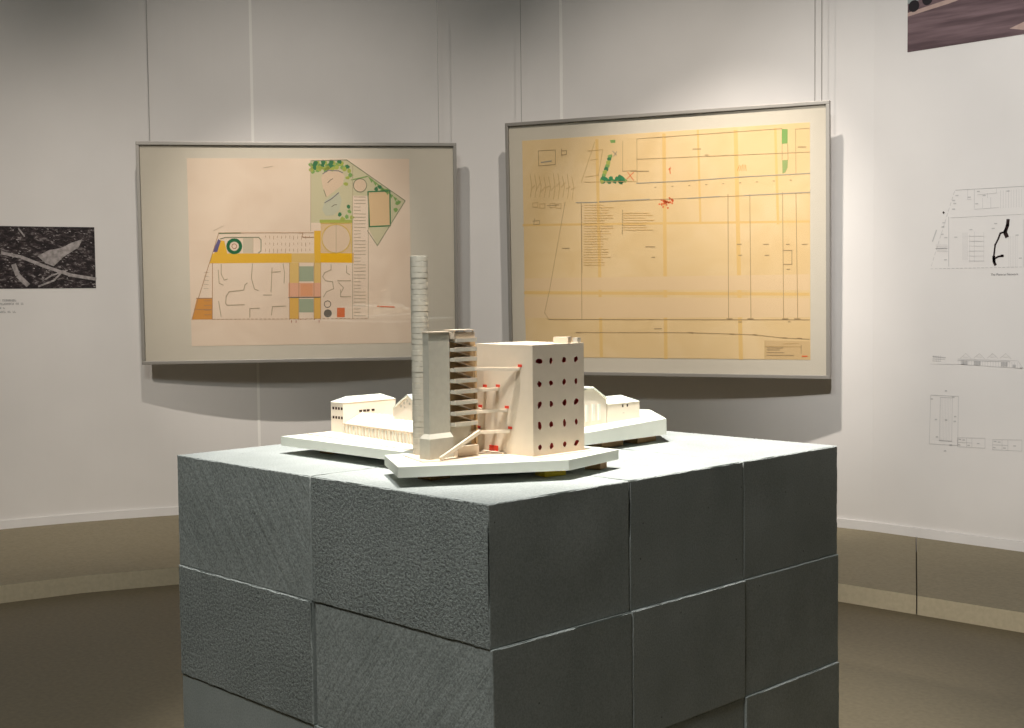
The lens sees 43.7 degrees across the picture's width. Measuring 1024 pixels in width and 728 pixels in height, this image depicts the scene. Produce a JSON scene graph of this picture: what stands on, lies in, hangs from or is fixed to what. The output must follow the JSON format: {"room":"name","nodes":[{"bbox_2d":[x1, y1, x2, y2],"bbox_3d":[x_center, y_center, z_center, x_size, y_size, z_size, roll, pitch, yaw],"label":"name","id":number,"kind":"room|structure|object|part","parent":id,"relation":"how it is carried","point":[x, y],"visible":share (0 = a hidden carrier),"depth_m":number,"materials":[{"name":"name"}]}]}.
{"room":"museum exhibition gallery","nodes":[
{"label":"museum exhibition gallery","id":0,"kind":"room"},
{"bbox_2d":[0,0,873,521],"bbox_3d":[-1.899,-1.170,6.342,7.454,4.400,2.350,-2,3,-23],"label":"wall","id":1,"kind":"structure","parent":0,"point":[86,426],"depth_m":7.36,"materials":[{"name":"white paint"}]},
{"bbox_2d":[1,299,22,312],"bbox_3d":[-2.850,-0.319,7.071,0.279,0.076,0.002,-3,4,-32],"label":"printed text","id":2,"kind":"object","parent":1,"relation":"attached to","point":[2,299],"visible":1,"depth_m":7.10,"materials":[{"name":"grey"}]},
{"bbox_2d":[0,226,95,288],"bbox_3d":[-2.740,-0.593,7.113,0.821,0.347,0.021,-2,4,-30],"label":"photograph","id":3,"kind":"object","parent":1,"relation":"attached to","point":[31,257],"visible":1,"depth_m":7.19},
{"bbox_2d":[0,506,870,530],"bbox_3d":[-1.850,0.926,6.397,7.240,0.048,2.236,-2,3,-23],"label":"baseboard","id":4,"kind":"structure","parent":1,"relation":"attached to","point":[164,511],"depth_m":7.30,"materials":[{"name":"paint"}]},
{"bbox_2d":[0,515,915,613],"bbox_3d":[-1.272,0.993,6.216,6.749,0.080,2.947,-1,3,-12],"label":"trim","id":5,"kind":"structure","parent":1,"relation":"attached to","point":[876,569],"depth_m":6.17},
{"bbox_2d":[0,552,1023,727],"bbox_3d":[-0.793,1.221,3.561,10.000,0.100,10.200,-4,4,-44],"label":"floor","id":6,"kind":"structure","parent":0,"point":[102,659],"depth_m":4.67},
{"bbox_3d":[-0.079,1.094,2.513,0.365,0.249,0.511,-4,4,-44],"label":"concrete block","id":7,"kind":"object","parent":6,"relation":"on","visible":0},
{"bbox_3d":[-0.081,0.845,2.500,0.366,0.249,0.512,-4,4,-44],"label":"concrete block","id":8,"kind":"object","parent":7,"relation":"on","visible":0},
{"bbox_2d":[315,602,631,727],"bbox_3d":[-0.080,0.595,2.485,0.366,0.249,0.512,-4,4,-44],"label":"concrete block","id":9,"kind":"object","parent":8,"relation":"on","point":[372,672],"visible":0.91,"depth_m":2.33,"materials":[{"name":"grey concrete"}]},
{"bbox_2d":[311,467,628,649],"bbox_3d":[-0.087,0.345,2.473,0.366,0.249,0.511,-4,4,-44],"label":"concrete block","id":10,"kind":"object","parent":9,"relation":"on","point":[487,561],"visible":0.98,"depth_m":2.31,"materials":[{"name":"grey concrete"}]},
{"bbox_2d":[418,476,449,480],"bbox_3d":[-0.151,0.212,2.466,0.050,0.018,0.040,-4,4,-44],"label":"support block","id":11,"kind":"object","parent":10,"relation":"on","point":[432,477],"visible":0.36,"depth_m":2.45,"materials":[{"name":"brown wood"}]},
{"bbox_2d":[281,386,665,458],"bbox_3d":[-0.023,0.109,3.006,0.894,0.126,0.523,-4,4,-44],"label":"model","id":12,"kind":"object","parent":10,"relation":"on","point":[371,425],"visible":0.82,"depth_m":2.90},
{"bbox_3d":[-0.279,0.141,2.772,0.004,0.007,0.365,-3,4,-36],"label":"cornice","id":13,"kind":"part","parent":12,"relation":"part of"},
{"bbox_3d":[-0.022,0.153,3.008,0.894,0.038,0.523,-4,4,-44],"label":"board","id":14,"kind":"part","parent":12,"relation":"part of","materials":[{"name":"white plastic"}]},
{"bbox_2d":[384,256,618,477],"bbox_3d":[-0.025,-0.007,2.493,0.482,0.412,0.274,-2,4,-31],"label":"model","id":15,"kind":"object","parent":10,"relation":"on","point":[502,407],"visible":1,"depth_m":2.49},
{"bbox_3d":[-0.036,0.168,2.536,0.002,0.014,0.025,-4,4,-44],"label":"ground door","id":16,"kind":"part","parent":15,"relation":"part of","materials":[{"name":"red"}]},
{"bbox_3d":[-0.023,0.189,2.503,0.482,0.021,0.274,-2,4,-31],"label":"board","id":17,"kind":"part","parent":15,"relation":"part of","materials":[{"name":"white plastic"}]},
{"bbox_2d":[535,471,565,476],"bbox_3d":[0.075,0.208,2.492,0.050,0.018,0.034,-3,4,-32],"label":"support block","id":18,"kind":"object","parent":10,"relation":"on","point":[546,473],"visible":0.46,"depth_m":2.48,"materials":[{"name":"yellow paint"}]},
{"bbox_3d":[0.183,1.077,2.770,0.365,0.249,0.511,-4,4,-44],"label":"concrete block","id":19,"kind":"object","parent":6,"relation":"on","visible":0},
{"bbox_2d":[667,698,743,727],"bbox_3d":[0.181,0.828,2.755,0.366,0.249,0.512,-4,4,-44],"label":"concrete block","id":20,"kind":"object","parent":19,"relation":"on","point":[730,715],"visible":0.02,"depth_m":2.64,"materials":[{"name":"grey concrete"}]},
{"bbox_2d":[629,580,744,727],"bbox_3d":[0.182,0.578,2.741,0.366,0.249,0.511,-4,4,-44],"label":"concrete block","id":21,"kind":"object","parent":20,"relation":"on","point":[688,651],"visible":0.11,"depth_m":2.55,"materials":[{"name":"grey concrete"}]},
{"bbox_2d":[566,445,742,610],"bbox_3d":[0.175,0.329,2.729,0.366,0.249,0.511,-4,4,-44],"label":"concrete block","id":22,"kind":"object","parent":21,"relation":"on","point":[685,519],"visible":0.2,"depth_m":2.54,"materials":[{"name":"grey concrete"}]},
{"bbox_2d":[585,462,606,469],"bbox_3d":[0.169,0.202,2.580,0.034,0.018,0.036,1,3,26],"label":"support block","id":23,"kind":"object","parent":22,"relation":"on","point":[600,466],"visible":0.5,"depth_m":2.56,"materials":[{"name":"brown wood"}]},
{"bbox_3d":[0.446,1.061,3.026,0.365,0.249,0.511,-4,4,-44],"label":"concrete block","id":24,"kind":"object","parent":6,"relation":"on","visible":0},
{"bbox_2d":[743,661,838,727],"bbox_3d":[0.447,0.811,3.008,0.366,0.249,0.512,-4,4,-44],"label":"concrete block","id":25,"kind":"object","parent":24,"relation":"on","point":[810,699],"visible":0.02,"depth_m":2.84,"materials":[{"name":"grey concrete"}]},
{"bbox_2d":[743,554,837,695],"bbox_3d":[0.443,0.561,2.999,0.366,0.249,0.511,-4,4,-44],"label":"concrete block","id":26,"kind":"object","parent":25,"relation":"on","point":[791,612],"visible":0.16,"depth_m":2.81,"materials":[{"name":"grey concrete"}]},
{"bbox_2d":[586,431,836,578],"bbox_3d":[0.437,0.312,2.986,0.366,0.249,0.511,-4,4,-44],"label":"concrete block","id":27,"kind":"object","parent":26,"relation":"on","point":[790,488],"visible":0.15,"depth_m":2.82,"materials":[{"name":"grey concrete"}]},
{"bbox_2d":[588,440,622,447],"bbox_3d":[0.217,0.181,2.954,0.040,0.018,0.080,2,4,43],"label":"support block","id":28,"kind":"object","parent":27,"relation":"on","point":[615,443],"visible":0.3,"depth_m":2.93,"materials":[{"name":"brown wood"}]},
{"bbox_2d":[624,436,655,443],"bbox_3d":[0.305,0.176,3.040,0.040,0.018,0.075,2,4,41],"label":"support block","id":29,"kind":"object","parent":27,"relation":"on","point":[652,438],"visible":0.5,"depth_m":3.02,"materials":[{"name":"brown wood"}]},
{"bbox_3d":[-0.438,1.078,2.879,0.365,0.249,0.511,-4,4,-44],"label":"concrete block","id":30,"kind":"object","parent":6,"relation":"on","visible":0},
{"bbox_2d":[183,674,317,727],"bbox_3d":[-0.441,0.829,2.865,0.366,0.249,0.512,-4,4,-44],"label":"concrete block","id":31,"kind":"object","parent":30,"relation":"on","point":[205,705],"visible":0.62,"depth_m":2.79,"materials":[{"name":"grey concrete"}]},
{"bbox_2d":[179,565,317,724],"bbox_3d":[-0.446,0.579,2.850,0.366,0.249,0.511,-4,4,-44],"label":"concrete block","id":32,"kind":"object","parent":31,"relation":"on","point":[249,641],"visible":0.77,"depth_m":2.70,"materials":[{"name":"grey concrete"}]},
{"bbox_2d":[177,444,385,600],"bbox_3d":[-0.447,0.330,2.839,0.366,0.249,0.512,-4,4,-44],"label":"concrete block","id":33,"kind":"object","parent":32,"relation":"on","point":[245,513],"visible":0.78,"depth_m":2.71,"materials":[{"name":"grey concrete"}]},
{"bbox_2d":[320,451,339,453],"bbox_3d":[-0.394,0.191,2.899,0.070,0.018,0.050,-4,4,-44],"label":"support block","id":34,"kind":"object","parent":33,"relation":"on","point":[320,451],"visible":0.18,"depth_m":2.87,"materials":[{"name":"brown wood"}]},
{"bbox_2d":[872,0,1023,551],"bbox_3d":[3.868,-1.149,4.754,0.120,4.400,5.523,-4,4,-44],"label":"wall","id":35,"kind":"structure","parent":0,"point":[948,119],"depth_m":6.43,"materials":[{"name":"white paint"}]},
{"bbox_2d":[929,390,958,450],"bbox_3d":[2.188,0.288,6.476,0.001,0.312,0.158,-4,4,-44],"label":"printed plan","id":36,"kind":"object","parent":35,"relation":"attached to","point":[945,390],"visible":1,"depth_m":6.48,"materials":[{"name":"grey"}]},
{"bbox_2d":[871,522,1023,551],"bbox_3d":[3.808,0.946,4.856,0.014,0.048,5.425,-4,4,-44],"label":"baseboard","id":37,"kind":"structure","parent":35,"relation":"attached to","point":[1006,544],"depth_m":6.47,"materials":[{"name":"paint"}]},
{"bbox_2d":[907,0,1023,51],"bbox_3d":[2.429,-1.914,6.085,0.001,0.682,1.183,-4,4,-44],"label":"photograph","id":38,"kind":"object","parent":35,"relation":"attached to","point":[931,23],"visible":1,"depth_m":6.32,"materials":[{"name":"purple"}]},
{"bbox_2d":[958,438,978,447],"bbox_3d":[2.292,0.392,6.377,0.001,0.055,0.145,-4,4,-44],"label":"printed room plan","id":39,"kind":"object","parent":35,"relation":"attached to","point":[966,438],"visible":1,"depth_m":6.39,"materials":[{"name":"grey"}]},
{"bbox_2d":[917,537,1023,632],"bbox_3d":[3.481,1.040,4.359,1.185,0.080,5.167,-4,4,-44],"label":"trim","id":40,"kind":"structure","parent":35,"relation":"attached to","point":[959,582],"depth_m":5.54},
{"bbox_2d":[931,186,1023,275],"bbox_3d":[2.310,-0.650,6.290,0.001,0.430,0.534,-4,4,-44],"label":"printed plan","id":41,"kind":"object","parent":35,"relation":"attached to","point":[1004,232],"depth_m":6.24,"materials":[{"name":"grey"}]},
{"bbox_2d":[932,353,1023,368],"bbox_3d":[2.301,-0.020,6.341,0.001,0.073,0.484,-4,4,-44],"label":"printed section","id":42,"kind":"object","parent":35,"relation":"attached to","point":[963,362],"visible":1,"depth_m":6.33,"materials":[{"name":"grey"}]},
{"bbox_3d":[-0.843,-3.273,3.319,10.000,0.100,10.200,-4,4,-44],"label":"ceiling","id":43,"kind":"structure","parent":0,"visible":0},
{"bbox_2d":[135,1,458,364],"bbox_3d":[-1.228,-1.719,7.301,1.810,3.419,0.058,-1,4,-8],"label":"framed drawing","id":44,"kind":"object","parent":43,"relation":"hanging from","point":[250,252],"visible":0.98,"depth_m":7.36,"materials":[{"name":"beige paper"}]},
{"bbox_3d":[-1.217,-0.641,7.366,1.810,1.259,0.038,-1,4,-8],"label":"frame","id":45,"kind":"part","parent":44,"relation":"part of","materials":[{"name":"grey metal"}]},
{"bbox_2d":[505,0,830,378],"bbox_3d":[0.808,-1.682,7.000,1.845,3.507,0.063,1,4,24],"label":"framed drawing","id":46,"kind":"object","parent":43,"relation":"hanging from","point":[685,243],"visible":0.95,"depth_m":7.02,"materials":[{"name":"beige paper"}]}
]}

